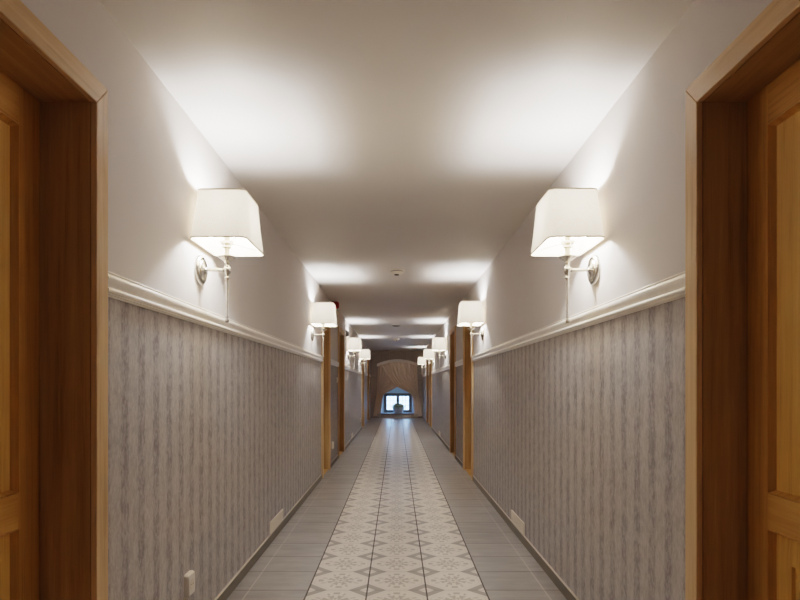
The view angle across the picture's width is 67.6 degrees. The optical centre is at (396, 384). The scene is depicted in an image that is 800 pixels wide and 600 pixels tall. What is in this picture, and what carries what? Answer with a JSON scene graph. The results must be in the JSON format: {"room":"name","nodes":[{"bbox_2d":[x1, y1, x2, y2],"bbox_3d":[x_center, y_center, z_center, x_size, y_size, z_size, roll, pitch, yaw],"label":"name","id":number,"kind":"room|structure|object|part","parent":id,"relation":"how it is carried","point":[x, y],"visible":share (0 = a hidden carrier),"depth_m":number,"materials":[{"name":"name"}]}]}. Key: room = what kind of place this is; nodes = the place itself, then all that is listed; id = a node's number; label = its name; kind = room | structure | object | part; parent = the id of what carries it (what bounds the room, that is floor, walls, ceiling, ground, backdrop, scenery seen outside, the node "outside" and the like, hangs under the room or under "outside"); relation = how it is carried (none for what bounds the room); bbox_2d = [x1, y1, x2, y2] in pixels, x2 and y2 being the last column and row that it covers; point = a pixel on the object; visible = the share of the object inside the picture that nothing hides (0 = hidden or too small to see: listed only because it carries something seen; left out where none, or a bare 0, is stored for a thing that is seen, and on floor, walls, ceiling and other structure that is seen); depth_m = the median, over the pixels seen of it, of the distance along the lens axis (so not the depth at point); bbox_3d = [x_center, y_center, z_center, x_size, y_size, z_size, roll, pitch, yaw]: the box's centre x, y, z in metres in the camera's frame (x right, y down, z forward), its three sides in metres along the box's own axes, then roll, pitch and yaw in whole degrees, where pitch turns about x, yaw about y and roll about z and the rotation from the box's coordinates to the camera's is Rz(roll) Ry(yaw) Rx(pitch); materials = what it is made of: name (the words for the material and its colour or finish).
{"room":"hotel corridor","nodes":[
{"label":"hotel corridor","id":0,"kind":"room"},
{"bbox_2d":[21,0,369,599],"bbox_3d":[-1.055,-0.021,9.260,0.250,2.358,23.720,0,0,0],"label":"wall","id":1,"kind":"structure","parent":0,"point":[212,433],"depth_m":2.65,"materials":[{"name":"paint"}]},
{"bbox_2d":[0,0,107,599],"bbox_3d":[-1.042,0.113,1.357,0.265,2.090,1.061,0,0,0],"label":"door","id":2,"kind":"structure","parent":1,"relation":"in","point":[54,110],"depth_m":1.81,"materials":[{"name":"brown wood"}]},
{"bbox_3d":[-1.107,0.699,1.357,0.026,0.558,0.699,0,0,0],"label":"panel","id":3,"kind":"part","parent":2,"relation":"part of","materials":[{"name":"brown wood"}]},
{"bbox_3d":[-1.111,-0.219,1.357,0.018,1.044,0.699,0,0,0],"label":"panel","id":4,"kind":"part","parent":2,"relation":"part of","materials":[{"name":"brown wood"}]},
{"bbox_3d":[-1.093,0.699,1.357,0.021,0.578,0.719,0,0,0],"label":"panel moulding","id":5,"kind":"part","parent":2,"relation":"part of","materials":[{"name":"brown wood"}]},
{"bbox_3d":[-1.093,-0.219,1.357,0.021,1.064,0.719,0,0,0],"label":"panel moulding","id":6,"kind":"part","parent":2,"relation":"part of","materials":[{"name":"brown wood"}]},
{"bbox_3d":[-0.919,-0.895,1.357,0.019,0.073,1.058,0,0,0],"label":"casing","id":7,"kind":"part","parent":2,"relation":"part of","materials":[{"name":"brown wood"}]},
{"bbox_3d":[-0.919,0.114,1.851,0.019,2.088,0.073,0,0,0],"label":"casing","id":8,"kind":"part","parent":2,"relation":"part of","materials":[{"name":"brown wood"}]},
{"bbox_2d":[184,570,194,596],"bbox_3d":[-0.918,0.882,2.655,0.024,0.100,0.084,0,0,0],"label":"power socket","id":9,"kind":"object","parent":1,"relation":"attached to","point":[189,577],"visible":1,"depth_m":2.62,"materials":[{"name":"white plastic"}]},
{"bbox_2d":[190,188,263,322],"bbox_3d":[-0.796,-0.588,2.820,0.268,0.589,0.395,0,0,0],"label":"wall sconce","id":10,"kind":"object","parent":1,"relation":"attached to","point":[226,223],"visible":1,"depth_m":2.68,"materials":[{"name":"white fabric"}]},
{"bbox_3d":[-0.855,-0.542,2.820,0.110,0.020,0.020,0,0,0],"label":"arm","id":11,"kind":"part","parent":10,"relation":"part of","materials":[{"name":"silver metal"}]},
{"bbox_3d":[-0.800,-0.436,2.820,0.037,0.286,0.037,0,0,0],"label":"stem","id":12,"kind":"part","parent":10,"relation":"part of","materials":[{"name":"silver metal"}]},
{"bbox_3d":[-0.790,-0.764,2.820,0.252,0.228,0.392,0,0,0],"label":"lamp shade","id":13,"kind":"part","parent":10,"relation":"part of","materials":[{"name":"white fabric"}]},
{"bbox_3d":[-0.790,-0.651,2.820,0.255,0.006,0.395,0,0,0],"label":"shade trim","id":14,"kind":"part","parent":10,"relation":"part of","materials":[{"name":"white fabric"}]},
{"bbox_3d":[-0.790,-0.879,2.820,0.223,0.006,0.279,0,0,0],"label":"shade trim","id":15,"kind":"part","parent":10,"relation":"part of","materials":[{"name":"white fabric"}]},
{"bbox_2d":[108,271,370,376],"bbox_3d":[-0.919,-0.325,9.200,0.022,0.081,23.600,0,0,0],"label":"trim","id":16,"kind":"structure","parent":1,"relation":"attached to","point":[120,288],"depth_m":2.63,"materials":[{"name":"white wood"}]},
{"bbox_2d":[270,509,282,533],"bbox_3d":[-0.925,1.048,4.620,0.010,0.088,0.470,0,0,0],"label":"air vent","id":17,"kind":"object","parent":1,"relation":"in","point":[278,518],"visible":1,"depth_m":4.58,"materials":[{"name":"beige plastic"}]},
{"bbox_2d":[214,416,370,599],"bbox_3d":[-0.924,1.126,9.200,0.012,0.064,23.600,0,0,0],"label":"baseboard","id":18,"kind":"structure","parent":1,"relation":"attached to","point":[234,582],"depth_m":4.18,"materials":[{"name":"wood"}]},
{"bbox_2d":[310,302,336,357],"bbox_3d":[-0.796,-0.592,6.520,0.268,0.589,0.395,0,0,0],"label":"wall sconce","id":19,"kind":"object","parent":1,"relation":"attached to","point":[323,313],"visible":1,"depth_m":6.37,"materials":[{"name":"white fabric"}]},
{"bbox_3d":[-0.800,-0.440,6.520,0.037,0.286,0.037,0,0,0],"label":"stem","id":20,"kind":"part","parent":19,"relation":"part of","materials":[{"name":"silver metal"}]},
{"bbox_3d":[-0.790,-0.768,6.520,0.252,0.228,0.392,0,0,0],"label":"lamp shade","id":21,"kind":"part","parent":19,"relation":"part of","materials":[{"name":"white fabric"}]},
{"bbox_2d":[321,327,330,478],"bbox_3d":[-1.042,0.113,7.810,0.265,2.090,0.886,0,0,0],"label":"door","id":22,"kind":"structure","parent":1,"relation":"in","point":[326,363],"depth_m":8.18,"materials":[{"name":"brown wood"}]},
{"bbox_3d":[-0.919,0.114,7.404,0.019,2.088,0.073,0,0,0],"label":"casing","id":23,"kind":"part","parent":22,"relation":"part of","materials":[{"name":"brown wood"}]},
{"bbox_3d":[-0.919,0.114,8.216,0.019,2.088,0.073,0,0,0],"label":"casing","id":24,"kind":"part","parent":22,"relation":"part of","materials":[{"name":"brown wood"}]},
{"bbox_2d":[331,301,338,308],"bbox_3d":[-0.874,-1.135,8.500,0.113,0.108,0.108,0,0,0],"label":"fire alarm","id":25,"kind":"object","parent":1,"relation":"attached to","point":[336,303],"visible":0.56,"depth_m":8.46,"materials":[{"name":"red plastic"}]},
{"bbox_2d":[338,326,344,457],"bbox_3d":[-1.042,0.113,9.940,0.265,2.090,1.026,0,0,0],"label":"door","id":26,"kind":"structure","parent":1,"relation":"in","point":[341,334],"depth_m":10.38,"materials":[{"name":"brown wood"}]},
{"bbox_3d":[-0.919,0.114,9.463,0.019,2.088,0.073,0,0,0],"label":"casing","id":27,"kind":"part","parent":26,"relation":"part of","materials":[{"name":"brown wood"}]},
{"bbox_3d":[-0.919,0.114,10.416,0.019,2.088,0.073,0,0,0],"label":"casing","id":28,"kind":"part","parent":26,"relation":"part of","materials":[{"name":"brown wood"}]},
{"bbox_2d":[347,338,361,368],"bbox_3d":[-0.796,-0.592,11.300,0.268,0.589,0.395,0,0,0],"label":"wall sconce","id":29,"kind":"object","parent":1,"relation":"attached to","point":[354,344],"visible":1,"depth_m":11.15,"materials":[{"name":"white fabric"}]},
{"bbox_3d":[-0.790,-0.768,11.300,0.252,0.228,0.392,0,0,0],"label":"lamp shade","id":30,"kind":"part","parent":29,"relation":"part of","materials":[{"name":"white fabric"}]},
{"bbox_2d":[361,359,363,426],"bbox_3d":[-1.042,0.113,16.300,0.265,2.090,1.046,0,0,0],"label":"door","id":31,"kind":"structure","parent":1,"relation":"in","point":[362,360],"depth_m":16.75,"materials":[{"name":"brown wood"}]},
{"bbox_3d":[-0.919,0.114,15.813,0.019,2.088,0.073,0,0,0],"label":"casing","id":32,"kind":"part","parent":31,"relation":"part of","materials":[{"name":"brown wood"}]},
{"bbox_2d":[359,349,369,372],"bbox_3d":[-0.796,-0.592,14.950,0.268,0.589,0.395,0,0,0],"label":"wall sconce","id":33,"kind":"object","parent":1,"relation":"attached to","point":[365,353],"visible":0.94,"depth_m":14.79,"materials":[{"name":"white fabric"}]},
{"bbox_3d":[-0.790,-0.768,14.950,0.252,0.228,0.392,0,0,0],"label":"lamp shade","id":34,"kind":"part","parent":33,"relation":"part of","materials":[{"name":"white fabric"}]},
{"bbox_2d":[367,359,368,421],"bbox_3d":[-1.042,0.113,19.275,0.265,2.090,1.096,0,0,0],"label":"door","id":35,"kind":"structure","parent":1,"relation":"in","point":[367,359],"depth_m":19.24,"materials":[{"name":"brown wood"}]},
{"bbox_3d":[-0.919,0.114,18.764,0.019,2.088,0.073,0,0,0],"label":"casing","id":36,"kind":"part","parent":35,"relation":"part of","materials":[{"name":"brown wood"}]},
{"bbox_2d":[370,351,422,417],"bbox_3d":[0.000,-0.021,21.300,1.860,2.358,0.600,0,0,0],"label":"wall","id":37,"kind":"structure","parent":0,"point":[376,357],"depth_m":21.00,"materials":[{"name":"brown paint"}]},
{"bbox_2d":[373,365,396,416],"bbox_3d":[-0.106,0.141,20.940,1.437,1.975,0.092,0,0,0],"label":"curtain","id":38,"kind":"object","parent":37,"relation":"hanging from","point":[384,384],"visible":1,"depth_m":20.94,"materials":[{"name":"beige fabric"}]},
{"bbox_2d":[377,359,417,366],"bbox_3d":[0.030,-0.769,20.915,1.440,0.255,0.169,0,0,0],"label":"crown molding","id":39,"kind":"structure","parent":37,"relation":"attached to","point":[393,360],"depth_m":20.83,"materials":[{"name":"paint"}]},
{"bbox_2d":[381,393,414,413],"bbox_3d":[0.040,0.663,21.275,1.320,0.730,0.630,0,0,0],"label":"window","id":40,"kind":"structure","parent":37,"relation":"in","point":[397,395],"depth_m":21.52,"materials":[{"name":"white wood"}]},
{"bbox_3d":[0.040,1.013,20.975,1.320,0.030,0.030,0,0,0],"label":"sill","id":41,"kind":"part","parent":40,"relation":"part of","materials":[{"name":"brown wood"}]},
{"bbox_2d":[392,403,405,412],"bbox_3d":[0.056,0.813,21.230,0.672,0.367,0.460,0,0,0],"label":"potted plant","id":42,"kind":"object","parent":37,"relation":"on","point":[399,407],"visible":0.99,"depth_m":21.12,"materials":[{"name":"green plant"}]},
{"bbox_3d":[0.060,0.894,21.240,0.437,0.205,0.370,0,0,0],"label":"pot","id":43,"kind":"part","parent":42,"relation":"part of","materials":[{"name":"grey ceramic"}]},
{"bbox_2d":[382,362,421,416],"bbox_3d":[0.167,0.141,20.865,1.437,1.975,0.092,0,0,0],"label":"curtain","id":44,"kind":"object","parent":37,"relation":"hanging from","point":[403,375],"visible":1,"depth_m":20.87,"materials":[{"name":"beige fabric"}]},
{"bbox_2d":[99,0,694,350],"bbox_3d":[0.000,-1.250,9.260,2.360,0.100,23.720,0,0,0],"label":"ceiling","id":45,"kind":"structure","parent":0,"point":[375,137],"depth_m":2.60,"materials":[{"name":"white paint"}]},
{"bbox_2d":[389,269,403,275],"bbox_3d":[0.000,-1.172,6.240,0.154,0.056,0.154,0,0,0],"label":"smoke detector","id":46,"kind":"object","parent":45,"relation":"attached to","point":[396,272],"visible":1,"depth_m":6.20,"materials":[{"name":"white plastic"}]},
{"bbox_2d":[227,418,566,599],"bbox_3d":[0.000,1.208,9.260,2.360,0.100,23.720,0,0,0],"label":"floor","id":47,"kind":"structure","parent":0,"point":[396,516],"depth_m":4.51,"materials":[{"name":"tile"}]},
{"bbox_2d":[423,0,772,599],"bbox_3d":[1.055,-0.021,9.260,0.250,2.358,23.720,0,0,0],"label":"wall","id":48,"kind":"structure","parent":0,"point":[579,434],"depth_m":2.63,"materials":[{"name":"paint"}]},
{"bbox_2d":[417,357,425,369],"bbox_3d":[0.796,-0.592,18.900,0.268,0.589,0.395,0,0,0],"label":"wall sconce","id":49,"kind":"object","parent":48,"relation":"attached to","point":[421,361],"visible":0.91,"depth_m":18.74,"materials":[{"name":"white fabric"}]},
{"bbox_3d":[0.790,-0.768,18.900,0.252,0.228,0.392,0,0,0],"label":"lamp shade","id":50,"kind":"part","parent":49,"relation":"part of","materials":[{"name":"white fabric"}]},
{"bbox_2d":[426,359,428,422],"bbox_3d":[1.042,0.113,17.960,0.265,2.090,1.066,0,0,0],"label":"door","id":51,"kind":"structure","parent":48,"relation":"in","point":[427,368],"depth_m":18.42,"materials":[{"name":"brown wood"}]},
{"bbox_3d":[0.919,0.114,18.456,0.019,2.088,0.073,0,0,0],"label":"casing","id":52,"kind":"part","parent":51,"relation":"part of","materials":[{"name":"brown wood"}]},
{"bbox_3d":[0.919,0.114,17.463,0.019,2.088,0.073,0,0,0],"label":"casing","id":53,"kind":"part","parent":51,"relation":"part of","materials":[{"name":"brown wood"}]},
{"bbox_2d":[423,349,433,372],"bbox_3d":[0.796,-0.592,14.900,0.268,0.589,0.395,0,0,0],"label":"wall sconce","id":54,"kind":"object","parent":48,"relation":"attached to","point":[428,354],"visible":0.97,"depth_m":14.75,"materials":[{"name":"white fabric"}]},
{"bbox_3d":[0.790,-0.768,14.900,0.252,0.228,0.392,0,0,0],"label":"lamp shade","id":55,"kind":"part","parent":54,"relation":"part of","materials":[{"name":"white fabric"}]},
{"bbox_2d":[429,359,431,428],"bbox_3d":[1.042,0.113,16.235,0.265,2.090,1.116,0,0,0],"label":"door","id":56,"kind":"structure","parent":48,"relation":"in","point":[430,361],"depth_m":16.72,"materials":[{"name":"brown wood"}]},
{"bbox_3d":[0.919,0.114,16.756,0.019,2.088,0.073,0,0,0],"label":"casing","id":57,"kind":"part","parent":56,"relation":"part of","materials":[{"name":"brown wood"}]},
{"bbox_3d":[0.919,0.114,15.713,0.019,2.088,0.073,0,0,0],"label":"casing","id":58,"kind":"part","parent":56,"relation":"part of","materials":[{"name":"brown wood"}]},
{"bbox_2d":[431,337,445,368],"bbox_3d":[0.796,-0.592,11.250,0.268,0.589,0.395,0,0,0],"label":"wall sconce","id":59,"kind":"object","parent":48,"relation":"attached to","point":[438,343],"visible":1,"depth_m":11.10,"materials":[{"name":"white fabric"}]},
{"bbox_3d":[0.790,-0.768,11.250,0.252,0.228,0.392,0,0,0],"label":"lamp shade","id":60,"kind":"part","parent":59,"relation":"part of","materials":[{"name":"white fabric"}]},
{"bbox_2d":[450,326,455,457],"bbox_3d":[1.042,0.113,9.825,0.265,2.090,0.916,0,0,0],"label":"door","id":61,"kind":"structure","parent":48,"relation":"in","point":[453,330],"depth_m":10.21,"materials":[{"name":"brown wood"}]},
{"bbox_3d":[0.919,0.114,10.246,0.019,2.088,0.073,0,0,0],"label":"casing","id":62,"kind":"part","parent":61,"relation":"part of","materials":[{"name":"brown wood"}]},
{"bbox_3d":[0.919,0.114,9.403,0.019,2.088,0.073,0,0,0],"label":"casing","id":63,"kind":"part","parent":61,"relation":"part of","materials":[{"name":"brown wood"}]},
{"bbox_2d":[463,326,473,480],"bbox_3d":[1.042,0.113,7.735,0.265,2.090,1.016,0,0,0],"label":"door","id":64,"kind":"structure","parent":48,"relation":"in","point":[468,364],"depth_m":8.17,"materials":[{"name":"brown wood"}]},
{"bbox_3d":[0.919,0.114,8.207,0.019,2.088,0.073,0,0,0],"label":"casing","id":65,"kind":"part","parent":64,"relation":"part of","materials":[{"name":"brown wood"}]},
{"bbox_3d":[0.919,0.114,7.263,0.019,2.088,0.073,0,0,0],"label":"casing","id":66,"kind":"part","parent":64,"relation":"part of","materials":[{"name":"brown wood"}]},
{"bbox_2d":[457,301,483,356],"bbox_3d":[0.796,-0.592,6.420,0.268,0.589,0.395,0,0,0],"label":"wall sconce","id":67,"kind":"object","parent":48,"relation":"attached to","point":[470,313],"visible":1,"depth_m":6.27,"materials":[{"name":"white fabric"}]},
{"bbox_3d":[0.790,-0.768,6.420,0.252,0.228,0.392,0,0,0],"label":"lamp shade","id":68,"kind":"part","parent":67,"relation":"part of","materials":[{"name":"white fabric"}]},
{"bbox_3d":[0.800,-0.440,6.420,0.037,0.286,0.037,0,0,0],"label":"stem","id":69,"kind":"part","parent":67,"relation":"part of","materials":[{"name":"silver metal"}]},
{"bbox_2d":[423,417,578,599],"bbox_3d":[0.924,1.126,9.200,0.012,0.064,23.600,0,0,0],"label":"baseboard","id":70,"kind":"structure","parent":48,"relation":"attached to","point":[560,584],"depth_m":4.17,"materials":[{"name":"wood"}]},
{"bbox_2d":[511,510,524,534],"bbox_3d":[0.925,1.048,4.580,0.010,0.088,0.470,0,0,0],"label":"air vent","id":71,"kind":"object","parent":48,"relation":"in","point":[515,519],"visible":1,"depth_m":4.54,"materials":[{"name":"beige plastic"}]},
{"bbox_2d":[423,271,684,376],"bbox_3d":[0.919,-0.325,9.200,0.022,0.081,23.600,0,0,0],"label":"trim","id":72,"kind":"structure","parent":48,"relation":"attached to","point":[671,288],"depth_m":2.63,"materials":[{"name":"white wood"}]},
{"bbox_2d":[530,188,604,322],"bbox_3d":[0.796,-0.584,2.800,0.268,0.589,0.395,0,0,0],"label":"wall sconce","id":73,"kind":"object","parent":48,"relation":"attached to","point":[568,223],"visible":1,"depth_m":2.66,"materials":[{"name":"white fabric"}]},
{"bbox_3d":[0.790,-0.875,2.800,0.223,0.006,0.279,0,0,0],"label":"shade trim","id":74,"kind":"part","parent":73,"relation":"part of","materials":[{"name":"white fabric"}]},
{"bbox_3d":[0.800,-0.432,2.800,0.037,0.286,0.037,0,0,0],"label":"stem","id":75,"kind":"part","parent":73,"relation":"part of","materials":[{"name":"silver metal"}]},
{"bbox_3d":[0.790,-0.760,2.800,0.252,0.228,0.392,0,0,0],"label":"lamp shade","id":76,"kind":"part","parent":73,"relation":"part of","materials":[{"name":"white fabric"}]},
{"bbox_3d":[0.790,-0.647,2.800,0.255,0.006,0.395,0,0,0],"label":"shade trim","id":77,"kind":"part","parent":73,"relation":"part of","materials":[{"name":"white fabric"}]},
{"bbox_3d":[0.855,-0.538,2.800,0.110,0.020,0.020,0,0,0],"label":"arm","id":78,"kind":"part","parent":73,"relation":"part of","materials":[{"name":"silver metal"}]},
{"bbox_2d":[685,0,799,599],"bbox_3d":[1.042,0.113,1.357,0.265,2.090,1.061,0,0,0],"label":"door","id":79,"kind":"structure","parent":48,"relation":"in","point":[742,112],"depth_m":1.81,"materials":[{"name":"brown wood"}]},
{"bbox_3d":[0.919,0.114,1.851,0.019,2.088,0.073,0,0,0],"label":"casing","id":80,"kind":"part","parent":79,"relation":"part of","materials":[{"name":"brown wood"}]},
{"bbox_3d":[0.919,-0.895,1.357,0.019,0.073,1.058,0,0,0],"label":"casing","id":81,"kind":"part","parent":79,"relation":"part of","materials":[{"name":"brown wood"}]},
{"bbox_3d":[1.073,0.699,1.357,0.021,0.578,0.719,0,0,0],"label":"panel moulding","id":82,"kind":"part","parent":79,"relation":"part of","materials":[{"name":"brown wood"}]},
{"bbox_3d":[1.073,-0.219,1.357,0.021,1.064,0.719,0,0,0],"label":"panel moulding","id":83,"kind":"part","parent":79,"relation":"part of","materials":[{"name":"brown wood"}]},
{"bbox_3d":[1.087,0.699,1.357,0.026,0.558,0.699,0,0,0],"label":"panel","id":84,"kind":"part","parent":79,"relation":"part of","materials":[{"name":"brown wood"}]},
{"bbox_3d":[1.091,-0.219,1.357,0.018,1.044,0.699,0,0,0],"label":"panel","id":85,"kind":"part","parent":79,"relation":"part of","materials":[{"name":"brown wood"}]}
]}

